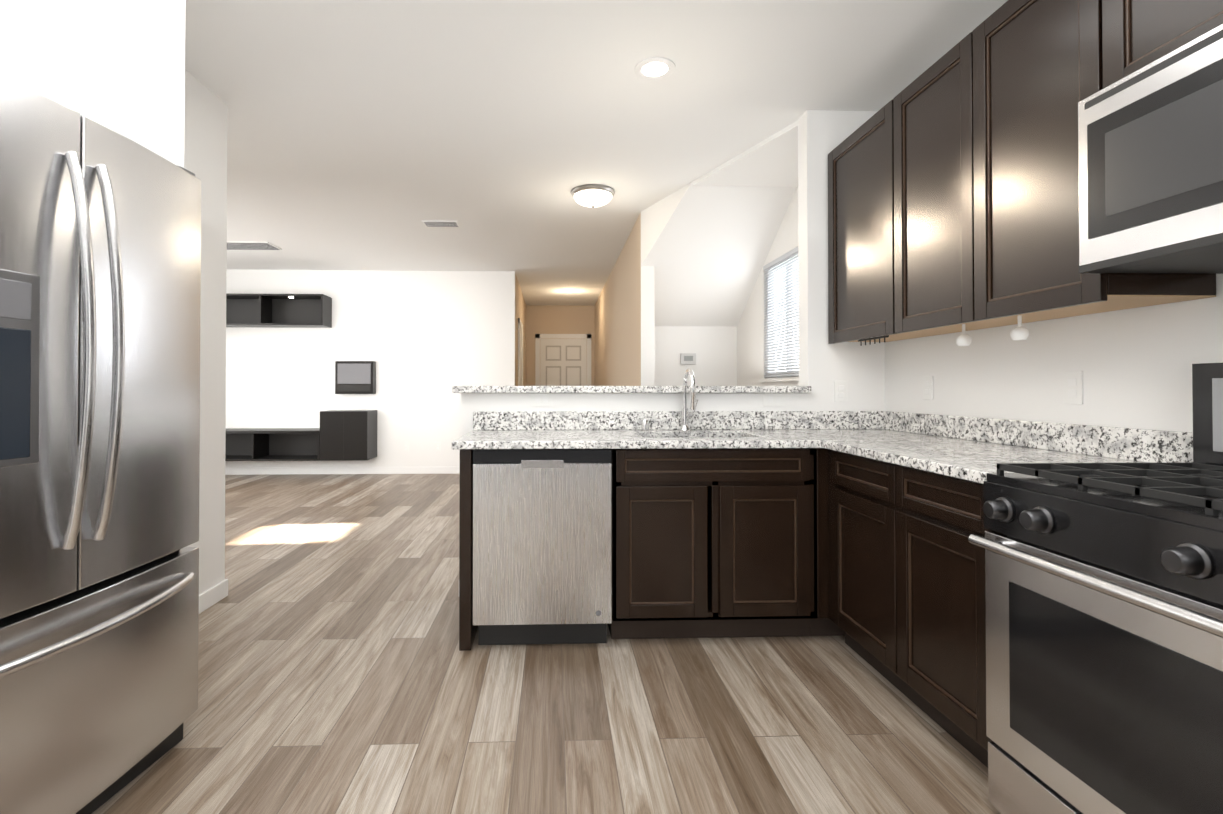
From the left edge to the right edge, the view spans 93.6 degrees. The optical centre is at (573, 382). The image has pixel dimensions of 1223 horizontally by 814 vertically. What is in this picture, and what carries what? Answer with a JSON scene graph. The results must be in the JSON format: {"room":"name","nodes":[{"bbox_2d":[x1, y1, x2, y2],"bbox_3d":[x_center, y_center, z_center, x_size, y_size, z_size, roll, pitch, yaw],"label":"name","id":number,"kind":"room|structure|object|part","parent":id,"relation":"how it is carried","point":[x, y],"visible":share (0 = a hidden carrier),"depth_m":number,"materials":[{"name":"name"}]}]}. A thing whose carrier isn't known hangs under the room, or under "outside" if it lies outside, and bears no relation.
{"room":"kitchen","nodes":[
{"label":"kitchen","id":0,"kind":"room"},
{"bbox_2d":[0,0,184,167],"bbox_3d":[-1.650,-0.211,-0.704,0.750,2.650,5.400,0,-1,-2],"label":"wall","id":1,"kind":"structure","parent":0,"point":[117,66],"depth_m":1.68,"materials":[{"name":"white paint"}]},
{"bbox_2d":[184,69,215,594],"bbox_3d":[-1.991,-0.181,2.466,0.280,2.650,0.960,0,-1,-2],"label":"wall","id":2,"kind":"structure","parent":0,"point":[205,150],"depth_m":2.91,"materials":[{"name":"white paint"}]},
{"bbox_2d":[199,579,227,613],"bbox_3d":[-1.848,1.100,2.519,0.016,0.090,1.080,0,-1,-2],"label":"baseboard","id":3,"kind":"structure","parent":2,"relation":"attached to","point":[213,595],"depth_m":2.96,"materials":[{"name":"white"}]},
{"bbox_2d":[212,96,226,586],"bbox_3d":[-3.534,-0.176,2.975,3.330,2.650,0.120,0,-1,-2],"label":"wall","id":4,"kind":"structure","parent":0,"point":[218,426],"depth_m":3.04,"materials":[{"name":"white paint"}]},
{"bbox_2d":[225,270,514,467],"bbox_3d":[-3.061,-0.132,7.513,4.580,2.650,0.120,0,-1,-2],"label":"wall","id":5,"kind":"structure","parent":0,"point":[426,341],"depth_m":7.47,"materials":[{"name":"white paint"}]},
{"bbox_2d":[226,294,331,327],"bbox_3d":[-3.938,-0.904,7.277,1.610,0.390,0.300,0,-1,-2],"label":"shelf","id":6,"kind":"object","parent":5,"relation":"attached to","point":[284,310],"visible":0.73,"depth_m":7.40,"materials":[{"name":"black laminate"}]},
{"bbox_2d":[225,467,459,474],"bbox_3d":[-3.052,1.147,7.436,4.593,0.090,0.016,0,-1,-2],"label":"baseboard","id":7,"kind":"structure","parent":5,"relation":"attached to","point":[257,470],"depth_m":7.43,"materials":[{"name":"white"}]},
{"bbox_2d":[317,410,376,460],"bbox_3d":[-2.845,0.663,7.247,0.607,0.604,0.403,0,-1,-2],"label":"base cabinet","id":8,"kind":"object","parent":5,"relation":"attached to","point":[344,435],"depth_m":7.05,"materials":[{"name":"black laminate"}]},
{"bbox_2d":[335,361,375,393],"bbox_3d":[-2.806,-0.058,7.395,0.480,0.420,0.124,0,-1,-2],"label":"media box","id":9,"kind":"object","parent":5,"relation":"attached to","point":[355,377],"visible":1,"depth_m":7.33,"materials":[{"name":"black laminate"}]},
{"bbox_2d":[515,274,525,385],"bbox_3d":[-0.883,-0.116,9.137,0.120,2.650,2.980,0,-1,-2],"label":"wall","id":10,"kind":"structure","parent":0,"point":[520,308],"depth_m":8.57,"materials":[{"name":"beige paint"}]},
{"bbox_2d":[518,318,522,385],"bbox_3d":[-0.794,0.142,8.672,0.020,2.115,0.990,0,-1,-2],"label":"door","id":11,"kind":"structure","parent":10,"relation":"in","point":[520,353],"depth_m":8.56,"materials":[{"name":"white"}]},
{"bbox_2d":[92,474,1001,813],"bbox_3d":[-1.729,1.188,3.883,8.200,0.060,14.600,0,-1,-2],"label":"floor","id":12,"kind":"structure","parent":0,"point":[338,672],"depth_m":2.00,"materials":[{"name":"brown wood"}]},
{"bbox_2d":[0,73,200,813],"bbox_3d":[-1.557,0.227,1.427,0.851,1.806,0.910,0,-1,4],"label":"refrigerator","id":13,"kind":"object","parent":12,"relation":"on","point":[100,272],"visible":1,"depth_m":1.43,"materials":[{"name":"silver metal"}]},
{"bbox_2d":[473,449,611,644],"bbox_3d":[-0.141,0.717,2.736,0.589,0.851,0.608,0,-1,-2],"label":"dishwasher","id":14,"kind":"object","parent":12,"relation":"on","point":[542,548],"visible":0.9,"depth_m":2.44,"materials":[{"name":"silver metal"}]},
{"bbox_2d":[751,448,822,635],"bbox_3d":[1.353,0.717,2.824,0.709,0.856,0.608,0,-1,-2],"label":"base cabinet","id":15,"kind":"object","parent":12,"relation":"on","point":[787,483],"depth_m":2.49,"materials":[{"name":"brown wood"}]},
{"bbox_2d":[452,411,819,448],"bbox_3d":[0.600,0.221,2.783,2.251,0.133,0.667,0,-1,-2],"label":"countertop","id":16,"kind":"structure","parent":15,"relation":"on","point":[491,429],"depth_m":3.05,"materials":[{"name":"stone"}]},
{"bbox_2d":[679,369,697,430],"bbox_3d":[0.614,0.093,2.955,0.101,0.325,0.223,0,-1,-2],"label":"faucet","id":17,"kind":"object","parent":16,"relation":"on","point":[686,414],"visible":1,"depth_m":3.02,"materials":[{"name":"silver metal"}]},
{"bbox_2d":[823,448,878,671],"bbox_3d":[1.418,0.711,2.227,0.619,0.856,0.588,0,-1,-2],"label":"base cabinet","id":18,"kind":"object","parent":12,"relation":"on","point":[850,482],"depth_m":2.30,"materials":[{"name":"brown wood"}]},
{"bbox_2d":[820,411,1192,483],"bbox_3d":[1.421,0.213,2.015,0.661,0.133,0.924,0,-1,-2],"label":"countertop","id":19,"kind":"structure","parent":18,"relation":"on","point":[976,449],"depth_m":2.08,"materials":[{"name":"stone"}]},
{"bbox_2d":[879,461,993,767],"bbox_3d":[1.432,0.707,1.806,0.619,0.856,0.504,0,-1,-2],"label":"base cabinet","id":20,"kind":"object","parent":12,"relation":"on","point":[879,565],"depth_m":1.80,"materials":[{"name":"brown wood"}]},
{"bbox_2d":[968,363,1222,813],"bbox_3d":[1.407,0.537,1.154,0.714,1.181,0.764,0,-1,-2],"label":"gas range","id":21,"kind":"object","parent":12,"relation":"on","point":[1104,630],"visible":1,"depth_m":1.22,"materials":[{"name":"silver metal"}]},
{"bbox_2d":[526,305,594,385],"bbox_3d":[-0.241,-0.101,10.709,1.510,2.650,0.120,0,-1,-2],"label":"wall","id":22,"kind":"structure","parent":0,"point":[554,319],"depth_m":10.66,"materials":[{"name":"beige paint"}]},
{"bbox_2d":[535,334,590,385],"bbox_3d":[-0.181,0.160,10.575,1.040,2.115,0.135,0,-1,-2],"label":"hall door","id":23,"kind":"structure","parent":22,"relation":"in","point":[562,362],"depth_m":10.61,"materials":[{"name":"white wood"}]},
{"bbox_2d":[185,0,1007,305],"bbox_3d":[-1.729,-1.522,3.909,8.200,0.060,14.600,0,-1,-2],"label":"ceiling","id":24,"kind":"structure","parent":0,"point":[367,134],"depth_m":3.11,"materials":[{"name":"white paint"}]},
{"bbox_2d":[227,241,281,249],"bbox_3d":[-3.505,-1.463,6.150,0.600,0.014,0.320,0,-1,-2],"label":"ceiling vent","id":25,"kind":"object","parent":24,"relation":"in","point":[242,245],"visible":0.69,"depth_m":6.15,"materials":[{"name":"white metal"}]},
{"bbox_2d":[422,220,459,226],"bbox_3d":[-1.226,-1.471,5.326,0.320,0.014,0.170,0,-1,-2],"label":"ceiling vent","id":26,"kind":"object","parent":24,"relation":"in","point":[435,223],"visible":0.98,"depth_m":5.29,"materials":[{"name":"white metal"}]},
{"bbox_2d":[571,184,614,207],"bbox_3d":[0.153,-1.423,4.471,0.340,0.125,0.340,0,-1,-2],"label":"flush ceiling light","id":27,"kind":"object","parent":24,"relation":"attached to","point":[593,195],"visible":1,"depth_m":4.37,"materials":[{"name":"white glass"}]},
{"bbox_2d":[634,57,675,80],"bbox_3d":[0.391,-1.498,2.749,0.196,0.010,0.196,0,-1,-2],"label":"recessed light","id":28,"kind":"object","parent":24,"relation":"in","point":[654,69],"visible":1,"depth_m":2.74,"materials":[{"name":"white"}]},
{"bbox_2d":[595,212,654,385],"bbox_3d":[0.551,-0.129,7.824,0.120,2.650,5.700,0,-1,-2],"label":"wall","id":29,"kind":"structure","parent":0,"point":[625,329],"depth_m":5.88,"materials":[{"name":"beige paint"}]},
{"bbox_2d":[641,419,648,430],"bbox_3d":[0.381,0.226,3.037,0.040,0.060,0.040,0,-1,-2],"label":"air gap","id":30,"kind":"object","parent":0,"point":[644,424],"visible":0.98,"depth_m":3.02,"materials":[{"name":"silver metal"}]},
{"bbox_2d":[461,110,884,436],"bbox_3d":[0.556,-0.174,3.182,2.320,2.650,0.120,0,-1,-2],"label":"wall","id":31,"kind":"structure","parent":0,"point":[824,365],"depth_m":3.15,"materials":[{"name":"white paint"}]},
{"bbox_2d":[531,393,551,405],"bbox_3d":[-0.171,0.095,3.090,0.115,0.070,0.008,0,-1,-2],"label":"outlet","id":32,"kind":"object","parent":31,"relation":"attached to","point":[541,399],"visible":1,"depth_m":3.09,"materials":[{"name":"white plastic"}]},
{"bbox_2d":[452,386,810,392],"bbox_3d":[0.318,0.041,3.237,1.928,0.038,0.350,0,-1,-2],"label":"bar","id":33,"kind":"object","parent":31,"relation":"on","point":[628,389],"visible":1,"depth_m":3.06,"materials":[{"name":"stone"}]},
{"bbox_2d":[764,393,784,405],"bbox_3d":[1.098,0.096,3.132,0.115,0.070,0.008,0,-1,-2],"label":"outlet","id":34,"kind":"object","parent":31,"relation":"attached to","point":[774,399],"visible":1,"depth_m":3.13,"materials":[{"name":"white plastic"}]},
{"bbox_2d":[834,381,846,401],"bbox_3d":[1.468,0.051,3.145,0.070,0.115,0.008,0,-1,-2],"label":"outlet","id":35,"kind":"object","parent":31,"relation":"attached to","point":[840,391],"visible":1,"depth_m":3.14,"materials":[{"name":"white plastic"}]},
{"bbox_2d":[655,326,736,385],"bbox_3d":[1.156,-0.149,5.753,0.950,2.650,0.120,0,-1,-2],"label":"wall","id":36,"kind":"structure","parent":0,"point":[714,348],"depth_m":5.70,"materials":[{"name":"white paint"}]},
{"bbox_2d":[680,353,695,364],"bbox_3d":[1.138,-0.230,5.678,0.150,0.110,0.029,0,-1,-2],"label":"thermostat","id":37,"kind":"object","parent":36,"relation":"attached to","point":[687,358],"visible":1,"depth_m":5.67,"materials":[{"name":"grey plastic"}]},
{"bbox_2d":[641,120,797,326],"bbox_3d":[1.138,-1.026,4.485,1.070,0.920,2.430,0,-1,-2],"label":"ceiling soffit","id":38,"kind":"structure","parent":0,"point":[707,239],"depth_m":4.71,"materials":[{"name":"white paint"}]},
{"bbox_2d":[737,187,1222,432],"bbox_3d":[1.841,-0.192,1.274,0.120,2.650,9.120,0,-1,-2],"label":"wall","id":39,"kind":"structure","parent":0,"point":[1134,365],"depth_m":2.09,"materials":[{"name":"white paint"}]},
{"bbox_2d":[759,247,798,381],"bbox_3d":[1.701,-0.525,4.564,0.120,1.080,0.960,0,-1,-2],"label":"blind","id":40,"kind":"object","parent":39,"relation":"attached to","point":[781,336],"visible":0.58,"depth_m":4.61,"materials":[{"name":"white"}]},
{"bbox_2d":[828,110,926,345],"bbox_3d":[1.563,-0.720,2.801,0.326,1.065,0.668,0,-1,-2],"label":"upper cabinet","id":41,"kind":"object","parent":39,"relation":"attached to","point":[854,165],"depth_m":2.86,"materials":[{"name":"brown wood"}]},
{"bbox_3d":[1.476,-0.204,2.828,0.015,0.034,0.250,0,-1,-2],"label":"hook rail","id":42,"kind":"part","parent":41,"relation":"part of","materials":[{"name":"black metal"}]},
{"bbox_2d":[923,376,932,399],"bbox_3d":[1.725,0.027,2.789,0.008,0.115,0.070,0,-1,-2],"label":"electrical outlet","id":43,"kind":"object","parent":39,"relation":"attached to","point":[927,387],"visible":1,"depth_m":2.78,"materials":[{"name":"white plastic"}]},
{"bbox_2d":[880,49,1013,335],"bbox_3d":[1.580,-0.744,2.292,0.326,1.026,0.603,0,-1,-2],"label":"upper cabinet","id":44,"kind":"object","parent":39,"relation":"attached to","point":[918,257],"depth_m":2.37,"materials":[{"name":"brown wood"}]},
{"bbox_2d":[956,324,971,345],"bbox_3d":[1.528,-0.183,2.244,0.052,0.087,0.052,0,-1,-2],"label":"puck light","id":45,"kind":"object","parent":44,"relation":"attached to","point":[963,339],"visible":1,"depth_m":2.23,"materials":[{"name":"white plastic"}]},
{"bbox_2d":[1064,371,1082,404],"bbox_3d":[1.751,0.020,2.009,0.008,0.115,0.070,0,-1,-2],"label":"electrical outlet","id":46,"kind":"object","parent":39,"relation":"attached to","point":[1073,387],"visible":1,"depth_m":2.00,"materials":[{"name":"white plastic"}]},
{"bbox_2d":[952,0,1215,323],"bbox_3d":[1.595,-0.749,1.843,0.326,1.026,0.540,0,-1,-2],"label":"upper cabinet","id":47,"kind":"object","parent":39,"relation":"attached to","point":[953,189],"depth_m":1.83,"materials":[{"name":"brown wood"}]},
{"bbox_2d":[1010,315,1028,340],"bbox_3d":[1.537,-0.186,1.974,0.052,0.087,0.052,0,-1,-2],"label":"puck light","id":48,"kind":"object","parent":47,"relation":"attached to","point":[1020,332],"visible":1,"depth_m":1.96,"materials":[{"name":"white plastic"}]},
{"bbox_2d":[1100,0,1222,89],"bbox_3d":[1.611,-1.019,1.347,0.326,0.495,0.450,0,-1,-2],"label":"upper cabinet","id":49,"kind":"object","parent":39,"relation":"attached to","point":[1134,34],"depth_m":1.46,"materials":[{"name":"brown wood"}]},
{"bbox_2d":[1078,24,1222,273],"bbox_3d":[1.560,-0.531,1.176,0.440,0.465,0.772,0,-1,-2],"label":"microwave","id":50,"kind":"object","parent":49,"relation":"attached to","point":[1150,146],"visible":1,"depth_m":1.36,"materials":[{"name":"silver metal"}]}
]}

